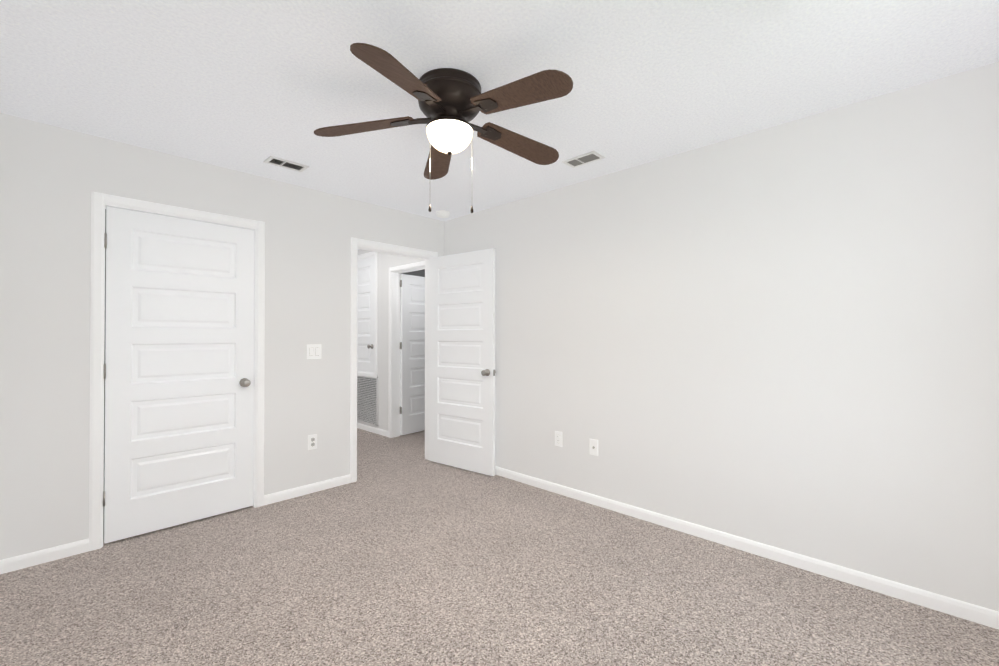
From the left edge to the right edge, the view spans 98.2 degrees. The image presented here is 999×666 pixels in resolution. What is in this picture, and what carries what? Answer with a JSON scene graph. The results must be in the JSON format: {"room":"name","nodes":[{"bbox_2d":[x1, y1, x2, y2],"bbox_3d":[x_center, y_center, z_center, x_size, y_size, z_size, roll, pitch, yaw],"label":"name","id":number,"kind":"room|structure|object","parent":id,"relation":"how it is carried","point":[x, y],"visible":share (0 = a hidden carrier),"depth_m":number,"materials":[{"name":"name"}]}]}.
{"room":"empty bedroom","nodes":[
{"label":"empty bedroom","id":0,"kind":"room"},
{"bbox_2d":[103,209,105,539],"bbox_3d":[-2.161,0.247,2.959,0.010,2.059,0.851,0,-1,44],"label":"wall","id":1,"kind":"structure","parent":0,"point":[104,379],"depth_m":2.67,"materials":[{"name":"grey paint"}]},
{"bbox_2d":[0,113,443,559],"bbox_3d":[-1.627,0.060,3.442,0.120,2.440,3.410,0,-1,44],"label":"wall","id":2,"kind":"structure","parent":0,"point":[52,177],"depth_m":2.54,"materials":[{"name":"white paint"}]},
{"bbox_2d":[0,539,88,573],"bbox_3d":[-2.525,1.237,2.395,0.013,0.071,0.367,0,-1,44],"label":"baseboard","id":3,"kind":"structure","parent":2,"relation":"attached to","point":[15,563],"depth_m":2.39,"materials":[{"name":"white wood"}]},
{"bbox_2d":[89,192,264,550],"bbox_3d":[-2.116,0.224,2.916,0.137,2.104,0.941,0,-1,44],"label":"door frame","id":4,"kind":"structure","parent":2,"relation":"attached to","point":[100,202],"depth_m":2.58,"materials":[{"name":"white wood"}]},
{"bbox_2d":[103,206,253,542],"bbox_3d":[-2.095,0.251,2.890,0.163,2.018,0.816,0,-1,44],"label":"closet door","id":5,"kind":"structure","parent":2,"relation":"in","point":[179,379],"depth_m":2.84,"materials":[{"name":"white painted wood"},{"name":"satin nickel"}]},
{"bbox_2d":[264,474,350,504],"bbox_3d":[-1.512,1.245,3.456,0.013,0.071,0.686,0,-1,44],"label":"baseboard","id":6,"kind":"structure","parent":2,"relation":"attached to","point":[323,485],"depth_m":3.43,"materials":[{"name":"white wood"}]},
{"bbox_2d":[308,434,316,449],"bbox_3d":[-1.500,0.875,3.474,0.009,0.116,0.071,0,-1,44],"label":"outlet","id":7,"kind":"object","parent":2,"relation":"attached to","point":[312,441],"visible":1,"depth_m":3.47,"materials":[{"name":"white plastic"}]},
{"bbox_2d":[307,344,320,358],"bbox_3d":[-1.492,0.150,3.487,0.010,0.116,0.116,0,-1,44],"label":"switch plate","id":8,"kind":"object","parent":2,"relation":"attached to","point":[313,351],"visible":1,"depth_m":3.49,"materials":[{"name":"white plastic"}]},
{"bbox_2d":[350,237,437,482],"bbox_3d":[-1.001,0.233,4.096,0.154,2.104,0.935,0,-1,44],"label":"door frame","id":9,"kind":"structure","parent":2,"relation":"attached to","point":[394,272],"depth_m":4.42,"materials":[{"name":"white wood"}]},
{"bbox_2d":[429,248,495,475],"bbox_3d":[-0.372,0.260,4.090,0.816,2.018,0.163,0,-1,37],"label":"entry door","id":10,"kind":"structure","parent":9,"relation":"attached to","point":[462,371],"depth_m":4.05,"materials":[{"name":"white painted wood"},{"name":"satin nickel"}]},
{"bbox_2d":[357,249,424,430],"bbox_3d":[-1.492,0.075,5.588,2.650,2.440,0.120,0,-1,44],"label":"wall","id":11,"kind":"structure","parent":0,"point":[385,262],"depth_m":5.48,"materials":[{"name":"white paint"}]},
{"bbox_2d":[357,257,373,372],"bbox_3d":[-1.835,-0.240,5.860,0.615,1.517,0.163,0,-1,44],"label":"closet door","id":12,"kind":"structure","parent":11,"relation":"in","point":[365,315],"depth_m":5.81,"materials":[{"name":"white wood"}]},
{"bbox_2d":[357,375,378,427],"bbox_3d":[-1.835,0.885,5.846,0.800,0.685,0.040,0,-1,44],"label":"air vent","id":13,"kind":"object","parent":11,"relation":"in","point":[367,401],"visible":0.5,"depth_m":5.76,"materials":[{"name":"white metal"}]},
{"bbox_2d":[357,423,387,436],"bbox_3d":[-1.937,1.262,5.911,1.548,0.071,0.013,0,-1,44],"label":"baseboard","id":14,"kind":"structure","parent":11,"relation":"attached to","point":[361,426],"depth_m":5.62,"materials":[{"name":"white wood"}]},
{"bbox_2d":[400,274,424,434],"bbox_3d":[-0.986,0.272,5.735,0.163,2.018,0.816,0,-1,38],"label":"bathroom door","id":15,"kind":"structure","parent":11,"relation":"in","point":[412,370],"depth_m":5.55,"materials":[{"name":"white painted wood"},{"name":"satin nickel"}]},
{"bbox_2d":[400,269,424,320],"bbox_3d":[-0.880,0.080,6.193,0.100,2.440,1.600,0,-1,44],"label":"wall","id":16,"kind":"structure","parent":0,"point":[420,273],"depth_m":5.85,"materials":[{"name":"grey paint"}]},
{"bbox_2d":[0,428,998,665],"bbox_3d":[-0.640,1.341,3.611,7.400,0.120,5.590,0,-1,44],"label":"floor","id":17,"kind":"structure","parent":0,"point":[401,551],"depth_m":2.09,"materials":[{"name":"carpet"}]},
{"bbox_2d":[0,0,998,249],"bbox_3d":[-0.640,-1.219,3.629,7.400,0.120,5.590,0,-1,44],"label":"ceiling","id":18,"kind":"structure","parent":0,"point":[248,86],"depth_m":1.94,"materials":[{"name":"paint"}]},
{"bbox_2d":[263,156,308,171],"bbox_3d":[-1.465,-1.160,2.977,0.140,0.011,0.250,0,-1,44],"label":"ceiling vent","id":19,"kind":"object","parent":18,"relation":"in","point":[283,163],"visible":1,"depth_m":2.97,"materials":[{"name":"white metal"}]},
{"bbox_2d":[436,211,449,217],"bbox_3d":[-0.542,-1.135,4.147,0.132,0.040,0.132,0,-1,44],"label":"smoke detector","id":20,"kind":"object","parent":18,"relation":"attached to","point":[443,214],"visible":1,"depth_m":4.11,"materials":[{"name":"white plastic"}]},
{"bbox_2d":[314,43,572,212],"bbox_3d":[-0.196,-0.870,2.037,1.223,0.601,1.252,0,-1,44],"label":"ceiling fan","id":21,"kind":"object","parent":18,"relation":"hanging from","point":[452,102],"visible":1,"depth_m":1.95,"materials":[{"name":"brown wood"}]},
{"bbox_2d":[562,151,604,167],"bbox_3d":[0.561,-1.161,2.899,0.250,0.011,0.140,0,-1,44],"label":"ceiling vent","id":22,"kind":"object","parent":18,"relation":"in","point":[584,159],"visible":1,"depth_m":2.89,"materials":[{"name":"white metal"}]},
{"bbox_2d":[444,62,998,611],"bbox_3d":[0.855,0.058,3.181,4.070,2.440,0.120,0,-1,44],"label":"wall","id":23,"kind":"structure","parent":0,"point":[782,336],"depth_m":2.39,"materials":[{"name":"white paint"}]},
{"bbox_2d":[555,431,561,446],"bbox_3d":[0.471,0.845,3.453,0.071,0.116,0.008,0,-1,44],"label":"outlet","id":24,"kind":"object","parent":23,"relation":"attached to","point":[558,438],"visible":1,"depth_m":3.45,"materials":[{"name":"white plastic"}]},
{"bbox_2d":[590,439,597,455],"bbox_3d":[0.701,0.853,3.228,0.071,0.116,0.017,0,-1,44],"label":"outlet","id":25,"kind":"object","parent":23,"relation":"attached to","point":[593,446],"visible":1,"depth_m":3.23,"materials":[{"name":"white plastic"}]},
{"bbox_2d":[495,466,998,629],"bbox_3d":[0.807,1.242,3.122,3.830,0.071,0.020,0,-1,44],"label":"baseboard","id":26,"kind":"structure","parent":23,"relation":"attached to","point":[960,609],"depth_m":2.37,"materials":[{"name":"white wood"}]}
]}

